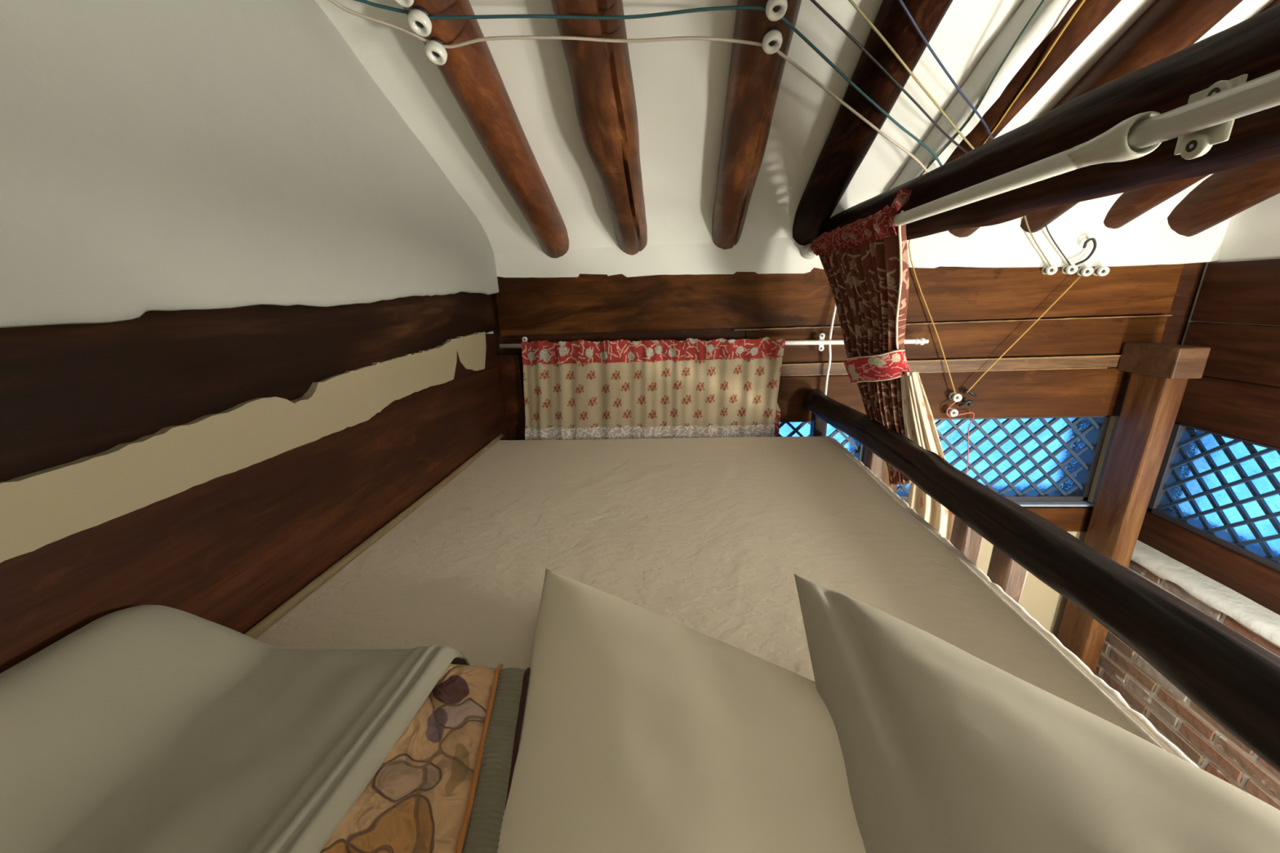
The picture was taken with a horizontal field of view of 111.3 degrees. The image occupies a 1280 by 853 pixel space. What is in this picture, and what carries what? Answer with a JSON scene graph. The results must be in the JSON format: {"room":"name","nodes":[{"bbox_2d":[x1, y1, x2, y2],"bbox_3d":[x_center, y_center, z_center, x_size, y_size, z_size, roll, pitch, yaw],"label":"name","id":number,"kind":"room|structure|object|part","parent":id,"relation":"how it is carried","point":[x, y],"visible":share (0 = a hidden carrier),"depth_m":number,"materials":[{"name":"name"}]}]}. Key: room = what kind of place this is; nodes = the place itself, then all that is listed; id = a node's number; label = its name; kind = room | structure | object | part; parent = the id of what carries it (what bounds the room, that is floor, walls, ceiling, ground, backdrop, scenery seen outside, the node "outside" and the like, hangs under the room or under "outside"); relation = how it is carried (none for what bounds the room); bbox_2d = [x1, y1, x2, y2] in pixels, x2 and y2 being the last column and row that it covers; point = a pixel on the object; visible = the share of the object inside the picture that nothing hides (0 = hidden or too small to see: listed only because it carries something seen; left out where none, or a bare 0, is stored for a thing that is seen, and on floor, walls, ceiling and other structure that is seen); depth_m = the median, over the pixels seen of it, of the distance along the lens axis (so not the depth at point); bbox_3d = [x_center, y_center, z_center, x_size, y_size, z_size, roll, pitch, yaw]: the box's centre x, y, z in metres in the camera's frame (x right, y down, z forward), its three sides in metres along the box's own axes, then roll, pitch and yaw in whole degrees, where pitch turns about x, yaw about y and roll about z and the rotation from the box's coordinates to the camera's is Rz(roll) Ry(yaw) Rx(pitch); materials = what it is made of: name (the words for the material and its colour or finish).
{"room":"loft bedroom","nodes":[
{"label":"loft bedroom","id":0,"kind":"room"},
{"bbox_2d":[0,0,507,673],"bbox_3d":[-0.889,-0.062,0.475,0.268,4.300,3.600,-1,17,5],"label":"wall","id":1,"kind":"structure","parent":0,"point":[156,155],"depth_m":0.77,"materials":[{"name":"white paint"}]},
{"bbox_2d":[0,292,494,481],"bbox_3d":[-0.808,-0.002,0.429,0.057,0.296,3.292,-1,17,5],"label":"wooden beam","id":2,"kind":"structure","parent":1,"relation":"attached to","point":[69,393],"depth_m":0.72,"materials":[{"name":"brown wood"}]},
{"bbox_2d":[244,433,502,639],"bbox_3d":[-0.722,0.364,0.924,0.022,0.024,2.240,-1,17,5],"label":"trim","id":3,"kind":"structure","parent":1,"relation":"attached to","point":[260,628],"depth_m":1.06,"materials":[{"name":"wood"}]},
{"bbox_2d":[315,0,1274,253],"bbox_3d":[0.609,-1.078,0.037,3.166,1.778,3.586,-1,17,5],"label":"ceiling","id":4,"kind":"structure","parent":0,"point":[680,86],"depth_m":1.24,"materials":[{"name":"white paint"}]},
{"bbox_2d":[394,0,568,257],"bbox_3d":[-0.521,-1.040,0.140,0.157,1.636,3.398,-1,17,5],"label":"rafter","id":5,"kind":"object","parent":4,"relation":"attached to","point":[470,72],"depth_m":1.16,"materials":[{"name":"brown wood"}]},
{"bbox_3d":[-0.462,-0.864,0.856,0.045,0.066,0.060,6,19,27],"label":"insulator knob","id":6,"kind":"part","parent":5,"relation":"part of","materials":[{"name":"white ceramic"}]},
{"bbox_3d":[-0.455,-0.857,0.913,0.045,0.066,0.060,6,19,27],"label":"insulator knob","id":7,"kind":"part","parent":5,"relation":"part of","materials":[{"name":"white ceramic"}]},
{"bbox_3d":[-0.450,-0.848,0.976,0.045,0.066,0.060,6,19,27],"label":"insulator knob","id":8,"kind":"part","parent":5,"relation":"part of","materials":[{"name":"white ceramic"}]},
{"bbox_2d":[327,0,928,173],"bbox_3d":[0.248,-0.780,1.147,2.104,0.431,0.324,-9,18,-23],"label":"wire","id":9,"kind":"object","parent":5,"relation":"attached to","point":[353,12],"visible":0.82,"depth_m":0.96,"materials":[{"name":"beige"}]},
{"bbox_2d":[353,0,942,165],"bbox_3d":[0.281,-0.783,1.125,2.143,0.425,0.372,-9,18,-22],"label":"wire","id":10,"kind":"object","parent":5,"relation":"attached to","point":[788,24],"visible":0.85,"depth_m":0.91,"materials":[{"name":"teal"}]},
{"bbox_2d":[551,0,647,255],"bbox_3d":[-0.196,-1.044,0.111,0.171,1.640,3.398,-1,17,5],"label":"rafter","id":11,"kind":"object","parent":4,"relation":"attached to","point":[600,73],"visible":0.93,"depth_m":1.15,"materials":[{"name":"brown wood"}]},
{"bbox_2d":[711,0,801,249],"bbox_3d":[0.199,-1.051,0.075,0.146,1.634,3.396,-1,17,5],"label":"rafter","id":12,"kind":"object","parent":4,"relation":"attached to","point":[755,75],"depth_m":1.15,"materials":[{"name":"brown wood"}]},
{"bbox_3d":[0.288,-0.853,0.955,0.042,0.062,0.056,-1,17,5],"label":"insulator knob","id":13,"kind":"part","parent":12,"relation":"part of","materials":[{"name":"white ceramic"}]},
{"bbox_3d":[0.276,-0.862,0.886,0.042,0.062,0.056,-1,17,5],"label":"insulator knob","id":14,"kind":"part","parent":12,"relation":"part of","materials":[{"name":"white ceramic"}]},
{"bbox_2d":[792,0,953,245],"bbox_3d":[0.522,-1.055,0.046,0.151,1.636,3.396,-1,17,5],"label":"rafter","id":15,"kind":"object","parent":4,"relation":"attached to","point":[850,138],"visible":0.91,"depth_m":1.15,"materials":[{"name":"brown wood"}]},
{"bbox_2d":[943,0,1121,164],"bbox_3d":[0.870,-1.061,0.016,0.141,1.626,3.392,-1,17,5],"label":"rafter","id":16,"kind":"object","parent":4,"relation":"attached to","point":[1091,13],"visible":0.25,"depth_m":1.04,"materials":[{"name":"brown wood"}]},
{"bbox_2d":[948,0,1243,237],"bbox_3d":[1.125,-1.066,-0.006,0.152,1.636,3.396,-1,17,5],"label":"rafter","id":17,"kind":"object","parent":4,"relation":"attached to","point":[1166,28],"visible":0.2,"depth_m":1.00,"materials":[{"name":"brown wood"}]},
{"bbox_2d":[897,0,993,139],"bbox_3d":[0.804,-0.845,1.130,0.169,0.420,1.420,13,23,42],"label":"wire","id":18,"kind":"object","parent":17,"relation":"attached to","point":[901,2],"visible":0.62,"depth_m":1.01,"materials":[{"name":"blue"}]},
{"bbox_2d":[1020,0,1279,232],"bbox_3d":[1.391,-1.068,-0.030,0.135,1.626,3.390,-1,17,5],"label":"rafter","id":19,"kind":"object","parent":4,"relation":"attached to","point":[1037,220],"visible":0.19,"depth_m":1.64,"materials":[{"name":"brown wood"}]},
{"bbox_2d":[1103,174,1208,228],"bbox_3d":[1.681,-1.072,-0.056,0.138,1.625,3.391,-1,17,5],"label":"rafter","id":20,"kind":"object","parent":4,"relation":"attached to","point":[1132,204],"visible":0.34,"depth_m":1.57,"materials":[{"name":"brown wood"}]},
{"bbox_2d":[1167,156,1279,236],"bbox_3d":[1.951,-1.076,-0.081,0.219,1.697,3.423,-1,17,5],"label":"rafter","id":21,"kind":"object","parent":4,"relation":"attached to","point":[1223,195],"visible":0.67,"depth_m":1.52,"materials":[{"name":"brown wood"}]},
{"bbox_2d":[490,217,1230,638],"bbox_3d":[0.816,0.144,2.150,3.360,2.620,0.245,-1,17,5],"label":"wall","id":22,"kind":"structure","parent":0,"point":[981,291],"depth_m":1.88,"materials":[{"name":"brown wood"}]},
{"bbox_3d":[-0.591,0.051,2.152,0.110,0.810,0.075,-1,17,5],"label":"post","id":23,"kind":"part","parent":22,"relation":"part of","materials":[{"name":"brown wood"}]},
{"bbox_2d":[499,333,928,351],"bbox_3d":[0.286,-0.368,1.916,1.833,0.102,0.083,-1,17,5],"label":"curtain rod","id":24,"kind":"object","parent":22,"relation":"attached to","point":[820,341],"visible":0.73,"depth_m":1.85,"materials":[{"name":"white metal"}]},
{"bbox_2d":[521,337,785,439],"bbox_3d":[0.037,-0.145,1.967,1.181,0.507,0.054,-1,17,5],"label":"curtain","id":25,"kind":"object","parent":24,"relation":"hanging from","point":[690,388],"visible":0.88,"depth_m":1.95,"materials":[{"name":"beige fabric"}]},
{"bbox_3d":[0.035,-0.097,1.975,1.173,0.400,0.033,-1,17,5],"label":"panel","id":26,"kind":"part","parent":25,"relation":"part of","materials":[{"name":"beige fabric"}]},
{"bbox_3d":[0.775,-0.361,1.869,0.020,0.056,0.012,-1,17,5],"label":"plate","id":27,"kind":"part","parent":24,"relation":"part of","materials":[{"name":"white metal"}]},
{"bbox_2d":[778,421,864,462],"bbox_3d":[0.292,0.165,2.184,1.550,0.422,0.100,-1,17,5],"label":"window","id":28,"kind":"structure","parent":22,"relation":"in","point":[787,428],"depth_m":2.09,"materials":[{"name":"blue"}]},
{"bbox_3d":[0.284,-0.032,2.126,1.550,0.010,0.100,-1,17,5],"label":"frame","id":29,"kind":"part","parent":28,"relation":"part of","materials":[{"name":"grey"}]},
{"bbox_3d":[0.293,0.160,2.195,1.530,0.407,0.003,-1,17,5],"label":"pane","id":30,"kind":"part","parent":28,"relation":"part of","materials":[{"name":"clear glass"}]},
{"bbox_3d":[1.052,0.154,2.117,0.024,0.422,0.100,-1,17,5],"label":"frame","id":31,"kind":"part","parent":28,"relation":"part of","materials":[{"name":"grey metal"}]},
{"bbox_2d":[824,303,836,395],"bbox_3d":[0.825,-0.269,1.905,0.027,0.751,0.052,8,19,31],"label":"cable","id":32,"kind":"object","parent":22,"relation":"attached to","point":[835,307],"visible":0.56,"depth_m":1.87,"materials":[{"name":"white plastic"}]},
{"bbox_3d":[1.248,-0.268,1.921,1.555,0.054,0.038,-1,17,5],"label":"moulding","id":33,"kind":"part","parent":22,"relation":"part of","materials":[{"name":"brown wood"}]},
{"bbox_2d":[944,407,958,417],"bbox_3d":[1.379,-0.064,1.936,0.035,0.035,0.047,-1,17,5],"label":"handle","id":34,"kind":"object","parent":22,"relation":"attached to","point":[953,412],"visible":0.98,"depth_m":1.92,"materials":[{"name":"white ceramic"}]},
{"bbox_2d":[946,401,974,474],"bbox_3d":[1.438,0.198,2.003,0.154,0.652,0.020,-3,16,-4],"label":"wire","id":35,"kind":"object","parent":34,"relation":"hanging from","point":[954,402],"visible":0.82,"depth_m":1.96,"materials":[{"name":"brown"}]},
{"bbox_2d":[958,400,972,406],"bbox_3d":[1.426,-0.102,1.917,0.050,0.035,0.020,6,18,26],"label":"joint","id":36,"kind":"object","parent":35,"relation":"attached to","point":[969,402],"visible":1,"depth_m":1.91,"materials":[{"name":"black"}]},
{"bbox_2d":[947,391,962,401],"bbox_3d":[1.380,-0.129,1.917,0.037,0.037,0.047,-1,17,5],"label":"insulator","id":37,"kind":"object","parent":22,"relation":"attached to","point":[956,397],"visible":0.98,"depth_m":1.90,"materials":[{"name":"white ceramic"}]},
{"bbox_2d":[908,0,1084,393],"bbox_3d":[0.938,-0.586,0.912,0.275,1.443,1.816,3,17,18],"label":"wire","id":38,"kind":"object","parent":37,"relation":"attached to","point":[1082,1],"visible":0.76,"depth_m":1.17,"materials":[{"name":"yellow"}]},
{"bbox_2d":[919,0,1044,176],"bbox_3d":[0.828,-0.930,0.699,0.044,0.724,1.602,0,17,7],"label":"wire","id":39,"kind":"object","parent":22,"relation":"attached to","point":[1042,1],"visible":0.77,"depth_m":1.08,"materials":[{"name":"green"}]},
{"bbox_2d":[888,0,1075,190],"bbox_3d":[0.840,-1.040,0.058,0.139,1.518,3.200,-1,17,5],"label":"trim","id":40,"kind":"structure","parent":22,"relation":"attached to","point":[1051,12],"depth_m":1.11,"materials":[{"name":"white paint"}]},
{"bbox_3d":[1.649,0.361,2.080,0.905,0.010,0.068,-1,17,5],"label":"window sill","id":41,"kind":"part","parent":22,"relation":"part of","materials":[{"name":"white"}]},
{"bbox_2d":[893,415,1111,501],"bbox_3d":[1.642,0.142,2.063,0.878,0.415,0.100,-1,17,5],"label":"window","id":42,"kind":"structure","parent":22,"relation":"in","point":[1047,458],"depth_m":2.04,"materials":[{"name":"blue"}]},
{"bbox_3d":[1.217,0.148,2.101,0.024,0.415,0.100,-1,17,5],"label":"frame","id":43,"kind":"part","parent":42,"relation":"part of","materials":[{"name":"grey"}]},
{"bbox_3d":[1.650,0.329,2.119,0.878,0.024,0.100,-1,17,5],"label":"frame","id":44,"kind":"part","parent":42,"relation":"part of","materials":[{"name":"grey"}]},
{"bbox_3d":[1.634,-0.052,2.006,0.878,0.010,0.100,-1,17,5],"label":"frame","id":45,"kind":"part","parent":42,"relation":"part of","materials":[{"name":"grey"}]},
{"bbox_3d":[2.067,0.135,2.026,0.024,0.415,0.100,-1,17,5],"label":"frame","id":46,"kind":"part","parent":42,"relation":"part of","materials":[{"name":"grey metal"}]},
{"bbox_2d":[966,276,1080,392],"bbox_3d":[1.579,-0.369,1.813,0.349,0.464,0.008,-1,17,6],"label":"wire","id":47,"kind":"object","parent":22,"relation":"attached to","point":[1078,277],"visible":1,"depth_m":1.80,"materials":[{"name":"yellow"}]},
{"bbox_2d":[962,389,977,396],"bbox_3d":[1.434,-0.145,1.901,0.055,0.036,0.024,4,18,21],"label":"joint","id":48,"kind":"object","parent":47,"relation":"attached to","point":[965,391],"visible":1,"depth_m":1.89,"materials":[{"name":"black metal"}]},
{"bbox_3d":[0.843,0.963,2.325,2.960,0.950,0.035,-1,17,5],"label":"plaster panel","id":49,"kind":"part","parent":22,"relation":"part of","materials":[{"name":"beige paint"}]},
{"bbox_2d":[1040,265,1057,275],"bbox_3d":[1.633,-0.625,1.747,0.037,0.040,0.049,1,17,12],"label":"insulator","id":50,"kind":"object","parent":22,"relation":"attached to","point":[1046,269],"visible":1,"depth_m":1.73,"materials":[{"name":"white ceramic"}]},
{"bbox_2d":[848,0,1050,266],"bbox_3d":[0.706,-0.790,1.127,2.106,0.716,0.096,-13,19,-31],"label":"wire","id":51,"kind":"object","parent":50,"relation":"attached to","point":[851,2],"visible":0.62,"depth_m":1.05,"materials":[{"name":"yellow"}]},
{"bbox_2d":[820,3,1279,239],"bbox_3d":[0.683,-0.314,0.257,0.168,0.168,3.341,-1,17,5],"label":"tie beam","id":52,"kind":"structure","parent":22,"relation":"attached to","point":[1251,46],"depth_m":0.61,"materials":[{"name":"brown wood"}]},
{"bbox_2d":[801,69,1279,259],"bbox_3d":[0.577,-0.259,0.247,0.080,0.076,3.272,-1,17,5],"label":"pole","id":53,"kind":"object","parent":52,"relation":"attached to","point":[1208,117],"visible":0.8,"depth_m":0.51,"materials":[{"name":"grey metal"}]},
{"bbox_2d":[809,186,955,541],"bbox_3d":[0.874,-0.014,1.529,0.462,1.372,0.616,-1,17,5],"label":"curtain","id":54,"kind":"object","parent":53,"relation":"hanging from","point":[864,262],"visible":0.73,"depth_m":1.42,"materials":[{"name":"red fabric"}]},
{"bbox_3d":[0.618,-0.336,0.476,0.005,0.060,0.050,-1,17,5],"label":"plate","id":55,"kind":"part","parent":53,"relation":"part of","materials":[{"name":"white metal"}]},
{"bbox_3d":[1.315,0.440,2.123,1.630,0.120,0.045,-1,17,5],"label":"window rail","id":56,"kind":"part","parent":22,"relation":"part of","materials":[{"name":"brown wood"}]},
{"bbox_2d":[1060,264,1078,274],"bbox_3d":[1.707,-0.625,1.740,0.037,0.040,0.049,1,17,12],"label":"insulator","id":57,"kind":"object","parent":22,"relation":"attached to","point":[1067,268],"visible":1,"depth_m":1.73,"materials":[{"name":"white ceramic"}]},
{"bbox_2d":[809,0,1071,265],"bbox_3d":[0.688,-0.789,1.120,2.265,0.722,0.096,-12,19,-29],"label":"wire","id":58,"kind":"object","parent":57,"relation":"attached to","point":[814,2],"visible":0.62,"depth_m":1.05,"materials":[{"name":"black"}]},
{"bbox_2d":[1075,237,1096,265],"bbox_3d":[1.738,-0.681,1.706,0.064,0.099,0.015,-2,16,1],"label":"wire curl","id":59,"kind":"object","parent":57,"relation":"attached to","point":[1093,239],"visible":1,"depth_m":1.70,"materials":[{"name":"black"}]},
{"bbox_2d":[1075,266,1093,276],"bbox_3d":[1.766,-0.616,1.738,0.037,0.040,0.049,1,17,12],"label":"insulator","id":60,"kind":"object","parent":22,"relation":"attached to","point":[1084,271],"visible":0.98,"depth_m":1.72,"materials":[{"name":"white ceramic"}]},
{"bbox_2d":[1092,266,1109,276],"bbox_3d":[1.824,-0.615,1.734,0.037,0.040,0.049,1,17,12],"label":"insulator","id":61,"kind":"object","parent":22,"relation":"attached to","point":[1101,271],"visible":0.98,"depth_m":1.72,"materials":[{"name":"white ceramic"}]},
{"bbox_2d":[1093,193,1279,809],"bbox_3d":[2.161,-0.108,0.204,0.328,4.300,3.600,-1,17,5],"label":"wall","id":62,"kind":"structure","parent":0,"point":[1235,313],"depth_m":1.66,"materials":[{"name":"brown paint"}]},
{"bbox_2d":[1146,422,1279,572],"bbox_3d":[2.270,0.351,1.330,0.100,0.417,1.205,-1,17,5],"label":"window","id":63,"kind":"structure","parent":62,"relation":"in","point":[1224,489],"depth_m":1.72,"materials":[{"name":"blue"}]},
{"bbox_3d":[2.317,0.183,1.894,0.100,0.417,0.024,-1,17,5],"label":"frame","id":64,"kind":"part","parent":63,"relation":"part of","materials":[{"name":"grey metal"}]},
{"bbox_3d":[2.278,0.540,1.386,0.100,0.024,1.205,-1,17,5],"label":"frame","id":65,"kind":"part","parent":63,"relation":"part of","materials":[{"name":"grey"}]},
{"bbox_3d":[2.262,0.156,1.272,0.100,0.010,1.205,-1,17,5],"label":"frame","id":66,"kind":"part","parent":63,"relation":"part of","materials":[{"name":"grey metal"}]},
{"bbox_3d":[0.735,1.936,0.937,3.360,0.120,3.600,-1,17,5],"label":"floor","id":67,"kind":"structure","parent":0,"visible":0},
{"bbox_2d":[1057,342,1210,674],"bbox_3d":[2.081,0.559,1.963,0.105,1.832,0.214,-1,17,5],"label":"post","id":68,"kind":"object","parent":67,"relation":"on","point":[1160,375],"visible":0.65,"depth_m":1.81,"materials":[{"name":"brown wood"}]},
{"bbox_3d":[0.042,1.288,0.764,1.590,1.275,3.130,-1,17,5],"label":"platform","id":69,"kind":"object","parent":67,"relation":"on","visible":0},
{"bbox_2d":[255,435,1198,767],"bbox_3d":[-0.025,0.559,0.585,1.514,0.226,2.904,-1,17,5],"label":"mattress","id":70,"kind":"object","parent":69,"relation":"on","point":[709,536],"visible":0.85,"depth_m":1.02,"materials":[{"name":"beige fabric"}]},
{"bbox_2d":[320,663,529,852],"bbox_3d":[-0.401,0.494,0.280,0.618,0.100,1.019,-5,17,-7],"label":"quilt","id":71,"kind":"object","parent":70,"relation":"on","point":[444,786],"visible":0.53,"depth_m":0.48,"materials":[{"name":"fabric"}]},
{"bbox_2d":[0,604,470,852],"bbox_3d":[-0.557,0.458,0.247,0.518,0.201,0.921,-1,17,5],"label":"duvet cover","id":72,"kind":"object","parent":71,"relation":"on","point":[142,728],"visible":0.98,"depth_m":0.50,"materials":[{"name":"white fabric"}]},
{"bbox_2d":[497,568,866,852],"bbox_3d":[0.060,0.415,0.381,1.075,0.158,0.570,10,20,36],"label":"pillow","id":73,"kind":"object","parent":70,"relation":"on","point":[643,731],"visible":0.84,"depth_m":0.46,"materials":[{"name":"white fabric"}]},
{"bbox_2d":[794,573,1279,852],"bbox_3d":[0.386,0.394,0.264,0.547,0.190,1.041,-1,17,5],"label":"pillow","id":74,"kind":"object","parent":70,"relation":"on","point":[945,749],"visible":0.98,"depth_m":0.38,"materials":[{"name":"grey fabric"}]},
{"bbox_2d":[803,388,1279,773],"bbox_3d":[0.752,0.467,0.482,0.193,0.403,3.177,-1,16,3],"label":"guard rail","id":75,"kind":"object","parent":69,"relation":"on","point":[1234,680],"visible":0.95,"depth_m":0.72,"materials":[{"name":"brown wood"}]},
{"bbox_3d":[0.794,0.069,1.958,0.057,0.326,0.062,-1,17,5],"label":"post","id":76,"kind":"part","parent":75,"relation":"part of","materials":[{"name":"brown wood"}]},
{"bbox_3d":[0.863,0.183,1.630,0.045,0.286,0.068,-1,17,5],"label":"post","id":77,"kind":"part","parent":75,"relation":"part of","materials":[{"name":"brown wood"}]},
{"bbox_3d":[0.832,0.332,1.129,0.046,0.284,0.059,-1,17,5],"label":"post","id":78,"kind":"part","parent":75,"relation":"part of","materials":[{"name":"brown wood"}]},
{"bbox_3d":[0.820,0.375,0.991,0.045,0.286,0.057,-1,17,5],"label":"post","id":79,"kind":"part","parent":75,"relation":"part of","materials":[{"name":"brown wood"}]}
]}

